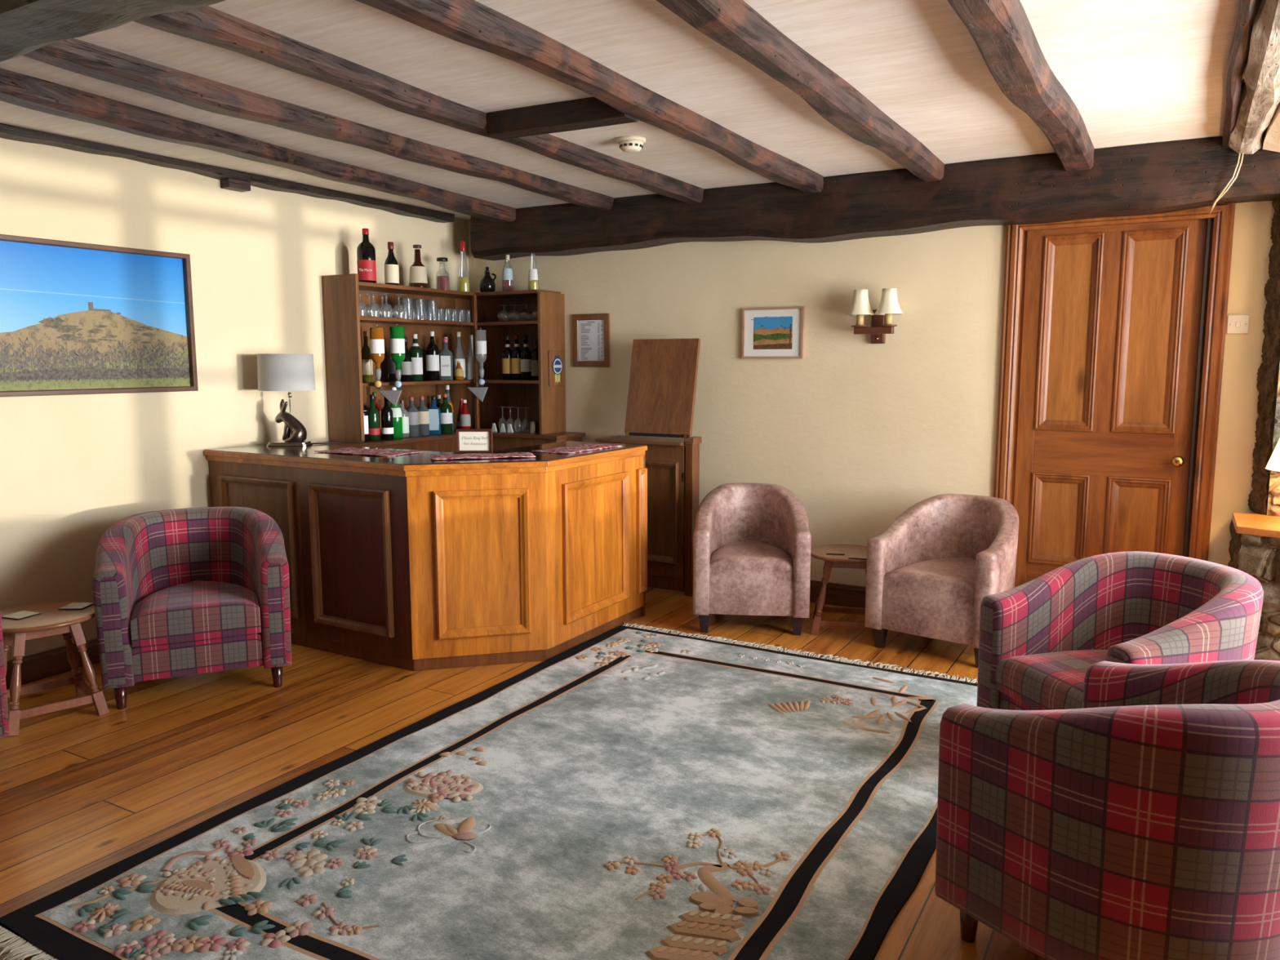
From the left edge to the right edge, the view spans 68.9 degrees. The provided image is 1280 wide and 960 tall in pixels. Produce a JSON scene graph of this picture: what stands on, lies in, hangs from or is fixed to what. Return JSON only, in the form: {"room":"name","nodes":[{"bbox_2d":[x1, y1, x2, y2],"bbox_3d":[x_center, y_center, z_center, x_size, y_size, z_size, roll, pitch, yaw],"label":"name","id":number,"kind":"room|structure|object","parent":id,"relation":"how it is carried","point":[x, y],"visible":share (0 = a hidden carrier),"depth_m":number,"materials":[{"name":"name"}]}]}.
{"room":"hotel bar lounge","nodes":[
{"label":"hotel bar lounge","id":0,"kind":"room"},
{"bbox_2d":[0,137,468,661],"bbox_3d":[-3.723,-0.093,2.508,0.150,2.400,10.000,4,8,30],"label":"wall","id":1,"kind":"structure","parent":0,"point":[73,467],"depth_m":4.65,"materials":[{"name":"beige paint"}]},
{"bbox_2d":[5,638,99,688],"bbox_3d":[-4.197,1.167,1.665,0.024,0.115,7.600,4,8,30],"label":"baseboard","id":2,"kind":"structure","parent":1,"relation":"attached to","point":[55,661],"depth_m":4.24,"materials":[{"name":"brown wood"}]},
{"bbox_2d":[0,234,198,396],"bbox_3d":[-2.574,-0.732,4.239,0.038,0.684,1.180,4,8,30],"label":"photograph","id":3,"kind":"object","parent":1,"relation":"attached to","point":[76,317],"visible":1,"depth_m":4.32,"materials":[{"name":"multicoloured paper"}]},
{"bbox_2d":[0,123,454,222],"bbox_3d":[-2.150,-1.560,4.809,0.106,0.095,3.450,4,8,30],"label":"wall plate","id":4,"kind":"object","parent":1,"relation":"attached to","point":[231,180],"visible":0.96,"depth_m":4.80,"materials":[{"name":"brown wood"}]},
{"bbox_2d":[0,586,1046,959],"bbox_3d":[-1.016,1.341,1.114,6.300,0.100,10.000,4,8,30],"label":"floor","id":5,"kind":"structure","parent":0,"point":[83,792],"depth_m":3.50,"materials":[{"name":"brown wood"}]},
{"bbox_2d":[0,611,9,737],"bbox_3d":[-2.675,0.672,3.083,0.687,0.735,0.742,3,8,24],"label":"tub chair","id":6,"kind":"object","parent":5,"relation":"on","point":[4,722],"visible":1,"depth_m":3.27,"materials":[{"name":"fabric"}]},
{"bbox_2d":[0,601,109,736],"bbox_3d":[-2.409,0.747,3.777,0.426,0.420,0.426,-7,10,-43],"label":"stool","id":7,"kind":"object","parent":5,"relation":"on","point":[51,620],"visible":0.87,"depth_m":3.73,"materials":[{"name":"brown wood"}]},
{"bbox_2d":[1,610,40,619],"bbox_3d":[-2.471,0.539,3.723,0.096,0.005,0.096,3,8,20],"label":"coaster","id":8,"kind":"object","parent":7,"relation":"on","point":[24,614],"visible":0.86,"depth_m":3.71,"materials":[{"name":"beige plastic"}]},
{"bbox_2d":[57,602,93,609],"bbox_3d":[-2.329,0.522,3.858,0.096,0.005,0.096,0,7,0],"label":"coaster","id":9,"kind":"object","parent":7,"relation":"on","point":[73,606],"visible":0.86,"depth_m":3.85,"materials":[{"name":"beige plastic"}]},
{"bbox_2d":[92,506,292,709],"bbox_3d":[-1.980,0.532,4.173,0.742,0.735,0.687,-3,8,-25],"label":"tub chair","id":10,"kind":"object","parent":5,"relation":"on","point":[189,591],"visible":1,"depth_m":4.00,"materials":[{"name":"fabric"}]},
{"bbox_2d":[130,580,261,647],"bbox_3d":[-1.950,0.568,4.112,0.486,0.139,0.545,-3,8,-25],"label":"seat cushion","id":11,"kind":"object","parent":10,"relation":"on","point":[164,613],"depth_m":3.93,"materials":[{"name":"fabric"}]},
{"bbox_2d":[204,440,647,671],"bbox_3d":[-1.114,0.303,5.046,1.886,0.966,1.396,4,8,30],"label":"bar counter","id":12,"kind":"object","parent":5,"relation":"on","point":[414,562],"depth_m":4.41,"materials":[{"name":"brown wood"}]},
{"bbox_2d":[257,353,364,446],"bbox_3d":[-1.801,-0.436,5.075,0.518,0.495,0.292,-1,7,-4],"label":"table lamp","id":13,"kind":"object","parent":12,"relation":"on","point":[275,371],"visible":1,"depth_m":4.96,"materials":[{"name":"white fabric"}]},
{"bbox_2d":[362,393,368,441],"bbox_3d":[-1.647,-0.370,5.518,0.076,0.285,0.075,-1,7,-8],"label":"bottle","id":14,"kind":"object","parent":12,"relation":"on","point":[365,411],"visible":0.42,"depth_m":5.51,"materials":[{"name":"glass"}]},
{"bbox_2d":[314,447,422,457],"bbox_3d":[-1.365,-0.142,4.691,0.506,0.007,0.246,4,8,28],"label":"towel","id":15,"kind":"object","parent":12,"relation":"on","point":[353,451],"visible":1,"depth_m":4.67,"materials":[{"name":"red fabric"}]},
{"bbox_2d":[367,394,380,440],"bbox_3d":[-1.602,-0.375,5.596,0.078,0.275,0.077,-1,7,-8],"label":"bottle","id":16,"kind":"object","parent":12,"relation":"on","point":[374,430],"visible":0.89,"depth_m":5.57,"materials":[{"name":"green glass"}]},
{"bbox_2d":[368,391,382,438],"bbox_3d":[-1.627,-0.397,5.731,0.074,0.285,0.073,-1,7,-8],"label":"bottle","id":17,"kind":"object","parent":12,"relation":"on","point":[377,406],"visible":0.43,"depth_m":5.71,"materials":[{"name":"red glass"}]},
{"bbox_2d":[380,396,393,439],"bbox_3d":[-1.531,-0.386,5.647,0.074,0.285,0.073,-1,7,-8],"label":"bottle","id":18,"kind":"object","parent":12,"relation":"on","point":[386,413],"visible":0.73,"depth_m":5.62,"materials":[{"name":"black glass"}]},
{"bbox_2d":[389,386,403,439],"bbox_3d":[-1.508,-0.412,5.735,0.091,0.315,0.091,-1,7,-8],"label":"bottle","id":19,"kind":"object","parent":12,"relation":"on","point":[397,412],"visible":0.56,"depth_m":5.71,"materials":[{"name":"green glass"}]},
{"bbox_2d":[400,399,408,437],"bbox_3d":[-1.482,-0.384,5.824,0.078,0.235,0.077,-1,7,-8],"label":"bottle","id":20,"kind":"object","parent":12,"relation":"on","point":[405,414],"visible":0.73,"depth_m":5.80,"materials":[{"name":"clear glass"}]},
{"bbox_2d":[405,396,419,436],"bbox_3d":[-1.440,-0.400,5.895,0.086,0.250,0.085,-1,7,-8],"label":"bottle","id":21,"kind":"object","parent":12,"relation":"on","point":[413,412],"visible":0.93,"depth_m":5.87,"materials":[{"name":"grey glass"}]},
{"bbox_2d":[417,395,429,435],"bbox_3d":[-1.394,-0.411,5.975,0.086,0.251,0.085,-1,7,-8],"label":"bottle","id":22,"kind":"object","parent":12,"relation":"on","point":[424,414],"visible":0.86,"depth_m":5.95,"materials":[{"name":"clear glass"}]},
{"bbox_2d":[321,273,565,443],"bbox_3d":[-1.180,-0.760,5.878,0.814,0.970,1.310,4,8,30],"label":"shelving","id":23,"kind":"object","parent":12,"relation":"on","point":[344,324],"depth_m":6.10,"materials":[{"name":"brown wood"}]},
{"bbox_2d":[356,228,376,283],"bbox_3d":[-1.613,-1.318,5.499,0.107,0.318,0.108,-1,7,-8],"label":"bottle","id":24,"kind":"object","parent":23,"relation":"on","point":[366,251],"visible":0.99,"depth_m":5.46,"materials":[{"name":"black glass"}]},
{"bbox_2d":[360,331,373,382],"bbox_3d":[-1.623,-0.730,5.534,0.070,0.300,0.069,-1,7,-8],"label":"bottle","id":25,"kind":"object","parent":23,"relation":"on","point":[366,362],"visible":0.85,"depth_m":5.51,"materials":[{"name":"green glass"}]},
{"bbox_2d":[369,324,384,389],"bbox_3d":[-1.530,-0.717,5.441,0.081,0.371,0.081,6,9,38],"label":"bottle","id":26,"kind":"object","parent":23,"relation":"attached to","point":[376,334],"visible":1,"depth_m":5.41,"materials":[{"name":"orange glass"}]},
{"bbox_2d":[383,241,399,284],"bbox_3d":[-1.512,-1.313,5.675,0.087,0.262,0.087,-4,8,-28],"label":"bottle","id":27,"kind":"object","parent":23,"relation":"on","point":[391,265],"visible":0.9,"depth_m":5.65,"materials":[{"name":"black glass"}]},
{"bbox_2d":[386,348,396,381],"bbox_3d":[-1.542,-0.775,5.831,0.076,0.315,0.075,-1,7,-8],"label":"bottle","id":28,"kind":"object","parent":23,"relation":"on","point":[391,366],"visible":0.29,"depth_m":5.81,"materials":[{"name":"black glass"}]},
{"bbox_2d":[389,324,404,389],"bbox_3d":[-1.448,-0.737,5.577,0.087,0.386,0.087,7,10,43],"label":"bottle","id":29,"kind":"object","parent":23,"relation":"attached to","point":[397,340],"visible":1,"depth_m":5.54,"materials":[{"name":"green glass"}]},
{"bbox_2d":[400,337,413,381],"bbox_3d":[-1.464,-0.753,5.829,0.082,0.270,0.081,-1,7,-8],"label":"bottle","id":30,"kind":"object","parent":23,"relation":"on","point":[406,373],"visible":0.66,"depth_m":5.80,"materials":[{"name":"black glass"}]},
{"bbox_2d":[408,333,422,381],"bbox_3d":[-1.423,-0.777,5.918,0.086,0.295,0.085,-1,7,-8],"label":"bottle","id":31,"kind":"object","parent":23,"relation":"on","point":[415,352],"visible":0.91,"depth_m":5.89,"materials":[{"name":"green glass"}]},
{"bbox_2d":[408,244,428,288],"bbox_3d":[-1.401,-1.344,5.886,0.124,0.270,0.124,-1,7,-8],"label":"bottle","id":32,"kind":"object","parent":23,"relation":"on","point":[417,275],"visible":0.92,"depth_m":5.85,"materials":[{"name":"brown glass"}]},
{"bbox_2d":[413,298,426,319],"bbox_3d":[-1.379,-1.070,5.847,0.072,0.130,0.072,-3,8,-24],"label":"tumbler","id":33,"kind":"object","parent":23,"relation":"on","point":[414,299],"visible":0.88,"depth_m":5.84,"materials":[{"name":"clear glass"}]},
{"bbox_2d":[426,299,438,320],"bbox_3d":[-1.324,-1.082,5.942,0.072,0.130,0.072,-1,7,-10],"label":"tumbler","id":34,"kind":"object","parent":23,"relation":"on","point":[426,300],"visible":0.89,"depth_m":5.93,"materials":[{"name":"clear glass"}]},
{"bbox_2d":[426,331,439,380],"bbox_3d":[-1.342,-0.802,6.036,0.084,0.315,0.083,-1,7,-8],"label":"bottle","id":35,"kind":"object","parent":23,"relation":"on","point":[432,349],"visible":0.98,"depth_m":6.01,"materials":[{"name":"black glass"}]},
{"bbox_2d":[435,257,449,289],"bbox_3d":[-1.293,-1.345,6.114,0.092,0.215,0.092,-1,7,-8],"label":"bottle","id":36,"kind":"object","parent":23,"relation":"on","point":[442,282],"visible":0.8,"depth_m":6.08,"materials":[{"name":"clear glass"}]},
{"bbox_2d":[439,337,453,380],"bbox_3d":[-1.279,-0.796,6.146,0.088,0.275,0.072,-1,7,-8],"label":"bottle","id":37,"kind":"object","parent":23,"relation":"on","point":[446,358],"visible":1,"depth_m":6.12,"materials":[{"name":"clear glass"}]},
{"bbox_2d":[453,360,463,380],"bbox_3d":[-1.202,-0.727,6.198,0.062,0.125,0.061,-1,7,-8],"label":"bottle","id":38,"kind":"object","parent":23,"relation":"on","point":[459,372],"visible":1,"depth_m":6.18,"materials":[{"name":"orange glass"}]},
{"bbox_2d":[453,332,465,379],"bbox_3d":[-1.216,-0.834,6.271,0.082,0.318,0.081,-1,7,-8],"label":"bottle","id":39,"kind":"object","parent":23,"relation":"on","point":[459,354],"visible":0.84,"depth_m":6.25,"materials":[{"name":"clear glass"}]},
{"bbox_2d":[457,240,470,292],"bbox_3d":[-1.179,-1.420,6.223,0.088,0.335,0.088,-1,7,-8],"label":"bottle","id":40,"kind":"object","parent":23,"relation":"on","point":[463,285],"visible":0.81,"depth_m":6.20,"materials":[{"name":"clear glass"}]},
{"bbox_2d":[466,334,473,379],"bbox_3d":[-1.141,-0.831,6.322,0.084,0.300,0.084,-1,7,-8],"label":"bottle","id":41,"kind":"object","parent":23,"relation":"on","point":[469,366],"visible":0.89,"depth_m":6.30,"materials":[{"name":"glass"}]},
{"bbox_2d":[475,327,486,386],"bbox_3d":[-1.054,-0.814,6.180,0.080,0.386,0.073,7,10,42],"label":"bottle","id":42,"kind":"object","parent":23,"relation":"on","point":[480,335],"visible":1,"depth_m":6.15,"materials":[{"name":"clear glass"}]},
{"bbox_2d":[479,266,496,292],"bbox_3d":[-1.034,-1.353,6.322,0.109,0.178,0.109,-5,9,-35],"label":"jug","id":43,"kind":"object","parent":23,"relation":"on","point":[486,284],"visible":0.91,"depth_m":6.29,"materials":[{"name":"black ceramic"}]},
{"bbox_2d":[502,335,511,379],"bbox_3d":[-0.893,-0.826,6.302,0.076,0.295,0.075,2,8,15],"label":"wine bottle","id":44,"kind":"object","parent":23,"relation":"on","point":[506,354],"visible":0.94,"depth_m":6.28,"materials":[{"name":"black glass"}]},
{"bbox_2d":[502,254,513,291],"bbox_3d":[-0.883,-1.388,6.229,0.076,0.270,0.075,2,8,15],"label":"bottle","id":45,"kind":"object","parent":23,"relation":"on","point":[507,273],"visible":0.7,"depth_m":6.21,"materials":[{"name":"clear glass"}]},
{"bbox_2d":[511,334,521,379],"bbox_3d":[-0.827,-0.823,6.263,0.076,0.298,0.075,2,8,15],"label":"wine bottle","id":46,"kind":"object","parent":23,"relation":"on","point":[516,353],"visible":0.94,"depth_m":6.24,"materials":[{"name":"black glass"}]},
{"bbox_2d":[520,334,531,379],"bbox_3d":[-0.761,-0.817,6.226,0.074,0.296,0.073,2,8,15],"label":"wine bottle","id":47,"kind":"object","parent":23,"relation":"on","point":[526,354],"visible":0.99,"depth_m":6.20,"materials":[{"name":"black glass"}]},
{"bbox_2d":[528,257,538,289],"bbox_3d":[-0.701,-1.403,6.122,0.074,0.325,0.074,2,8,15],"label":"bottle","id":48,"kind":"object","parent":23,"relation":"on","point":[532,275],"visible":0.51,"depth_m":6.11,"materials":[{"name":"clear glass"}]},
{"bbox_2d":[530,338,538,380],"bbox_3d":[-0.685,-0.799,6.184,0.074,0.270,0.073,2,8,15],"label":"wine bottle","id":49,"kind":"object","parent":23,"relation":"on","point":[535,364],"visible":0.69,"depth_m":6.16,"materials":[{"name":"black glass"}]},
{"bbox_2d":[548,351,564,386],"bbox_3d":[-0.547,-0.734,6.147,0.016,0.230,0.170,4,8,30],"label":"plaque","id":50,"kind":"object","parent":23,"relation":"attached to","point":[556,358],"visible":1,"depth_m":6.13,"materials":[{"name":"brown wood"}]},
{"bbox_2d":[456,428,493,453],"bbox_3d":[-0.814,-0.194,4.617,0.176,0.118,0.069,0,7,0],"label":"table sign","id":51,"kind":"object","parent":12,"relation":"on","point":[479,440],"visible":1,"depth_m":4.59,"materials":[{"name":"white paper"}]},
{"bbox_2d":[430,452,535,459],"bbox_3d":[-0.752,-0.116,4.453,0.486,0.007,0.206,-2,7,-14],"label":"towel","id":52,"kind":"object","parent":12,"relation":"on","point":[480,455],"visible":1,"depth_m":4.44,"materials":[{"name":"red fabric"}]},
{"bbox_2d":[531,444,622,453],"bbox_3d":[-0.319,-0.165,4.858,0.226,0.007,0.506,4,9,32],"label":"towel","id":53,"kind":"object","parent":12,"relation":"on","point":[580,447],"visible":1,"depth_m":4.84,"materials":[{"name":"red fabric"}]},
{"bbox_2d":[312,427,585,452],"bbox_3d":[-1.179,0.211,5.839,0.975,0.948,1.580,4,8,30],"label":"bar cabinet","id":54,"kind":"object","parent":5,"relation":"on","point":[444,442],"visible":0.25,"depth_m":6.02,"materials":[{"name":"brown wood"}]},
{"bbox_2d":[312,427,500,447],"bbox_3d":[-1.456,-0.267,5.939,0.335,0.023,1.580,4,8,30],"label":"countertop","id":55,"kind":"structure","parent":54,"relation":"on","point":[381,442],"depth_m":5.65,"materials":[{"name":"brown wood"}]},
{"bbox_2d":[427,395,441,435],"bbox_3d":[-1.336,-0.420,6.053,0.086,0.250,0.070,-1,7,-8],"label":"bottle","id":56,"kind":"object","parent":55,"relation":"on","point":[435,428],"visible":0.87,"depth_m":6.03,"materials":[{"name":"blue glass"}]},
{"bbox_2d":[439,393,453,433],"bbox_3d":[-1.281,-0.439,6.147,0.090,0.262,0.089,-1,7,-8],"label":"bottle","id":57,"kind":"object","parent":55,"relation":"on","point":[446,408],"visible":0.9,"depth_m":6.12,"materials":[{"name":"green glass"}]},
{"bbox_2d":[445,385,453,431],"bbox_3d":[-1.293,-0.482,6.282,0.074,0.314,0.073,-1,7,-8],"label":"bottle","id":58,"kind":"object","parent":55,"relation":"on","point":[447,388],"visible":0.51,"depth_m":6.26,"materials":[{"name":"clear glass"}]},
{"bbox_2d":[456,397,463,429],"bbox_3d":[-1.218,-0.449,6.377,0.080,0.225,0.080,-1,7,-8],"label":"bottle","id":59,"kind":"object","parent":55,"relation":"on","point":[460,406],"visible":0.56,"depth_m":6.36,"materials":[{"name":"red glass"}]},
{"bbox_2d":[459,400,471,429],"bbox_3d":[-1.179,-0.433,6.286,0.074,0.215,0.073,-1,7,-8],"label":"bottle","id":60,"kind":"object","parent":55,"relation":"on","point":[464,416],"visible":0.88,"depth_m":6.26,"materials":[{"name":"red glass"}]},
{"bbox_2d":[492,429,585,439],"bbox_3d":[-0.721,-0.306,6.234,0.640,0.023,0.330,4,8,30],"label":"countertop","id":61,"kind":"structure","parent":54,"relation":"on","point":[517,433],"depth_m":6.11,"materials":[{"name":"brown wood"}]},
{"bbox_2d":[529,421,537,433],"bbox_3d":[-0.701,-0.347,6.164,0.052,0.075,0.052,4,8,30],"label":"cup","id":62,"kind":"object","parent":61,"relation":"on","point":[533,424],"visible":1,"depth_m":6.14,"materials":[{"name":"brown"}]},
{"bbox_2d":[0,622,977,959],"bbox_3d":[-0.028,1.009,3.203,2.032,0.028,3.250,4,8,30],"label":"rug","id":63,"kind":"object","parent":5,"relation":"on","point":[630,793],"visible":0.98,"depth_m":2.79,"materials":[{"name":"grey fabric"}]},
{"bbox_2d":[684,436,702,596],"bbox_3d":[0.318,0.223,5.663,0.064,0.966,0.115,4,8,30],"label":"gate post","id":64,"kind":"object","parent":5,"relation":"on","point":[692,443],"visible":0.94,"depth_m":5.62,"materials":[{"name":"brown wood"}]},
{"bbox_2d":[605,442,685,591],"bbox_3d":[0.006,0.222,5.796,0.600,0.895,0.054,4,8,30],"label":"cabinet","id":65,"kind":"object","parent":64,"relation":"attached to","point":[665,465],"visible":0.56,"depth_m":5.70,"materials":[{"name":"brown wood"}]},
{"bbox_2d":[693,483,811,635],"bbox_3d":[0.607,0.414,5.110,0.602,0.725,0.645,1,7,6],"label":"tub chair","id":66,"kind":"object","parent":5,"relation":"on","point":[752,542],"visible":1,"depth_m":4.85,"materials":[{"name":"pink fabric"}]},
{"bbox_2d":[810,544,872,635],"bbox_3d":[1.108,0.589,4.984,0.426,0.421,0.426,1,7,12],"label":"side table","id":67,"kind":"object","parent":5,"relation":"on","point":[831,561],"visible":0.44,"depth_m":4.88,"materials":[{"name":"brown wood"}]},
{"bbox_2d":[826,550,844,555],"bbox_3d":[1.030,0.382,4.922,0.096,0.005,0.096,1,7,10],"label":"coaster","id":68,"kind":"object","parent":67,"relation":"on","point":[828,552],"visible":1,"depth_m":4.91,"materials":[{"name":"black plastic"}]},
{"bbox_2d":[848,554,866,559],"bbox_3d":[1.126,0.396,4.810,0.096,0.005,0.096,2,8,15],"label":"coaster","id":69,"kind":"object","parent":67,"relation":"on","point":[851,556],"visible":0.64,"depth_m":4.79,"materials":[{"name":"black plastic"}]},
{"bbox_2d":[864,493,1018,667],"bbox_3d":[1.560,0.469,4.667,0.622,0.725,0.665,6,9,39],"label":"tub chair","id":70,"kind":"object","parent":5,"relation":"on","point":[929,574],"visible":0.89,"depth_m":4.56,"materials":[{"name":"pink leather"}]},
{"bbox_2d":[934,659,1279,959],"bbox_3d":[1.204,0.780,2.196,0.722,0.735,0.707,-5,9,-33],"label":"tub chair","id":71,"kind":"object","parent":5,"relation":"on","point":[1140,821],"visible":1,"depth_m":1.95,"materials":[{"name":"fabric"}]},
{"bbox_2d":[977,551,1263,710],"bbox_3d":[1.647,0.658,3.146,0.707,0.735,0.722,-2,8,-16],"label":"tub chair","id":72,"kind":"object","parent":5,"relation":"on","point":[1039,637],"visible":0.52,"depth_m":3.27,"materials":[{"name":"fabric"}]},
{"bbox_2d":[995,649,1108,710],"bbox_3d":[1.579,0.688,3.130,0.565,0.139,0.466,-2,8,-16],"label":"seat cushion","id":73,"kind":"object","parent":72,"relation":"on","point":[1035,679],"depth_m":3.13,"materials":[{"name":"fabric"}]},
{"bbox_2d":[0,0,1245,220],"bbox_3d":[-1.020,-1.139,0.798,6.300,0.100,10.000,4,8,30],"label":"ceiling","id":74,"kind":"structure","parent":0,"point":[1135,72],"depth_m":3.28,"materials":[{"name":"paint"}]},
{"bbox_2d":[0,0,225,62],"bbox_3d":[-0.520,-1.099,1.704,6.050,0.229,0.393,4,8,30],"label":"cross beam","id":75,"kind":"structure","parent":74,"relation":"attached to","point":[26,26],"depth_m":2.15,"materials":[{"name":"brown wood"}]},
{"bbox_2d":[0,67,515,222],"bbox_3d":[-1.599,-1.519,4.498,0.155,0.099,3.484,3,8,25],"label":"joist","id":76,"kind":"object","parent":74,"relation":"attached to","point":[18,89],"visible":0.92,"depth_m":3.92,"materials":[{"name":"brown wood"}]},
{"bbox_2d":[23,38,614,210],"bbox_3d":[-1.049,-1.482,4.183,0.126,0.094,3.462,4,8,29],"label":"joist","id":77,"kind":"object","parent":74,"relation":"attached to","point":[73,55],"visible":0.91,"depth_m":3.51,"materials":[{"name":"brown wood"}]},
{"bbox_2d":[133,5,703,204],"bbox_3d":[-0.550,-1.448,3.896,0.168,0.091,3.462,4,8,29],"label":"joist","id":78,"kind":"object","parent":74,"relation":"attached to","point":[206,24],"visible":0.85,"depth_m":3.20,"materials":[{"name":"brown wood"}]},
{"bbox_2d":[486,97,638,139],"bbox_3d":[-0.308,-1.410,3.614,0.626,0.095,0.104,4,8,27],"label":"beam","id":79,"kind":"structure","parent":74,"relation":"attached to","point":[589,112],"depth_m":3.58,"materials":[{"name":"brown wood"}]},
{"bbox_2d":[355,0,823,193],"bbox_3d":[-0.610,-1.250,2.385,0.141,0.101,6.160,4,8,30],"label":"joist","id":80,"kind":"object","parent":74,"relation":"attached to","point":[472,23],"visible":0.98,"depth_m":3.04,"materials":[{"name":"brown wood"}]},
{"bbox_2d":[616,135,645,152],"bbox_3d":[-0.040,-1.491,4.153,0.132,0.052,0.132,4,8,30],"label":"smoke detector","id":81,"kind":"object","parent":74,"relation":"attached to","point":[628,144],"visible":1,"depth_m":4.11,"materials":[{"name":"beige"}]},
{"bbox_2d":[656,0,944,182],"bbox_3d":[-0.064,-1.208,2.072,0.136,0.108,6.160,4,8,30],"label":"joist","id":82,"kind":"object","parent":74,"relation":"attached to","point":[734,24],"visible":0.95,"depth_m":3.04,"materials":[{"name":"brown wood"}]},
{"bbox_2d":[470,136,1279,260],"bbox_3d":[0.894,-1.490,5.188,4.550,0.316,0.266,4,8,30],"label":"beam","id":83,"kind":"structure","parent":74,"relation":"attached to","point":[1176,175],"depth_m":4.79,"materials":[{"name":"brown wood"}]},
{"bbox_2d":[1208,153,1244,213],"bbox_3d":[2.595,-1.333,4.176,0.063,0.239,0.260,1,7,6],"label":"cable","id":84,"kind":"object","parent":83,"relation":"attached to","point":[1240,165],"visible":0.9,"depth_m":4.07,"materials":[{"name":"beige plastic"}]},
{"bbox_2d":[946,0,1094,171],"bbox_3d":[0.502,-1.162,1.748,0.171,0.118,6.160,4,8,30],"label":"joist","id":85,"kind":"object","parent":74,"relation":"attached to","point":[1002,31],"visible":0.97,"depth_m":2.93,"materials":[{"name":"brown wood"}]},
{"bbox_2d":[1222,0,1259,148],"bbox_3d":[1.018,-1.142,1.450,0.061,0.084,6.160,4,8,30],"label":"joist","id":86,"kind":"object","parent":74,"relation":"attached to","point":[1248,9],"visible":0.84,"depth_m":2.93,"materials":[{"name":"brown wood"}]},
{"bbox_2d":[1228,0,1279,154],"bbox_3d":[1.089,-1.124,1.405,0.141,0.108,6.150,4,8,30],"label":"wooden beam","id":87,"kind":"structure","parent":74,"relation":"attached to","point":[1260,99],"depth_m":3.02,"materials":[{"name":"brown wood"}]},
{"bbox_2d":[467,200,1279,586],"bbox_3d":[1.541,-0.449,5.246,6.200,2.400,0.250,4,8,30],"label":"wall","id":88,"kind":"structure","parent":0,"point":[862,433],"depth_m":5.32,"materials":[{"name":"beige paint"}]},
{"bbox_2d":[572,313,610,366],"bbox_3d":[-0.320,-0.914,6.116,0.282,0.343,0.016,4,8,30],"label":"list","id":89,"kind":"object","parent":88,"relation":"attached to","point":[591,332],"visible":1,"depth_m":6.11,"materials":[{"name":"white paper"}]},
{"bbox_2d":[595,435,702,446],"bbox_3d":[0.052,-0.246,5.822,0.605,0.022,0.285,4,8,30],"label":"shelf","id":90,"kind":"object","parent":88,"relation":"attached to","point":[614,439],"visible":0.86,"depth_m":5.76,"materials":[{"name":"brown wood"}]},
{"bbox_2d":[624,338,700,438],"bbox_3d":[0.132,-0.562,5.685,0.456,0.590,0.143,4,8,30],"label":"flap","id":91,"kind":"object","parent":90,"relation":"on","point":[663,377],"visible":1,"depth_m":5.67,"materials":[{"name":"brown wood"}]},
{"bbox_2d":[742,306,804,359],"bbox_3d":[0.779,-0.862,5.478,0.380,0.297,0.022,4,8,30],"label":"framed print","id":92,"kind":"object","parent":88,"relation":"attached to","point":[777,332],"visible":1,"depth_m":5.47,"materials":[{"name":"white paper"}]},
{"bbox_2d":[809,579,866,608],"bbox_3d":[1.162,0.670,5.450,1.660,0.130,0.024,4,8,30],"label":"baseboard","id":93,"kind":"structure","parent":88,"relation":"attached to","point":[837,594],"depth_m":5.44,"materials":[{"name":"brown wood"}]},
{"bbox_2d":[846,288,903,343],"bbox_3d":[1.282,-0.892,5.093,0.312,0.290,0.174,4,8,30],"label":"wall light","id":94,"kind":"object","parent":88,"relation":"attached to","point":[882,325],"visible":1,"depth_m":5.07,"materials":[{"name":"white fabric"}]},
{"bbox_2d":[993,202,1235,587],"bbox_3d":[2.331,-0.259,4.704,0.990,2.158,0.131,4,8,30],"label":"door","id":95,"kind":"structure","parent":88,"relation":"in","point":[1101,322],"depth_m":4.66,"materials":[{"name":"brown wood"}]},
{"bbox_2d":[1226,315,1249,333],"bbox_3d":[2.778,-0.723,4.335,0.086,0.086,0.015,4,8,30],"label":"light switch","id":96,"kind":"object","parent":88,"relation":"attached to","point":[1236,324],"visible":1,"depth_m":4.33,"materials":[{"name":"white plastic"}]},
{"bbox_2d":[1227,519,1279,660],"bbox_3d":[3.231,0.595,3.761,1.460,0.700,0.836,4,8,30],"label":"stone wall","id":97,"kind":"structure","parent":0,"point":[1259,557],"depth_m":3.87,"materials":[{"name":"brown stone"}]},
{"bbox_2d":[1231,512,1279,537],"bbox_3d":[3.183,0.244,3.640,1.455,0.032,0.655,4,8,30],"label":"ledge shelf","id":98,"kind":"object","parent":97,"relation":"on","point":[1255,524],"visible":1,"depth_m":3.95,"materials":[{"name":"brown wood"}]},
{"bbox_2d":[1265,438,1279,471],"bbox_3d":[2.805,-0.035,3.927,0.290,0.450,0.290,4,8,30],"label":"table lamp","id":99,"kind":"object","parent":98,"relation":"on","point":[1273,464],"visible":1,"depth_m":3.93,"materials":[{"name":"beige ceramic"}]},
{"bbox_2d":[1248,196,1279,516],"bbox_3d":[3.381,-0.631,3.810,1.400,1.680,0.333,4,8,30],"label":"stone wall","id":100,"kind":"structure","parent":0,"point":[1258,495],"depth_m":4.20,"materials":[{"name":"brown stone"}]},
{"bbox_2d":[1262,102,1279,152],"bbox_3d":[2.440,-1.217,2.172,1.465,0.121,3.440,4,8,30],"label":"ceiling","id":101,"kind":"structure","parent":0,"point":[1271,140],"depth_m":3.74,"materials":[{"name":"beige paint"}]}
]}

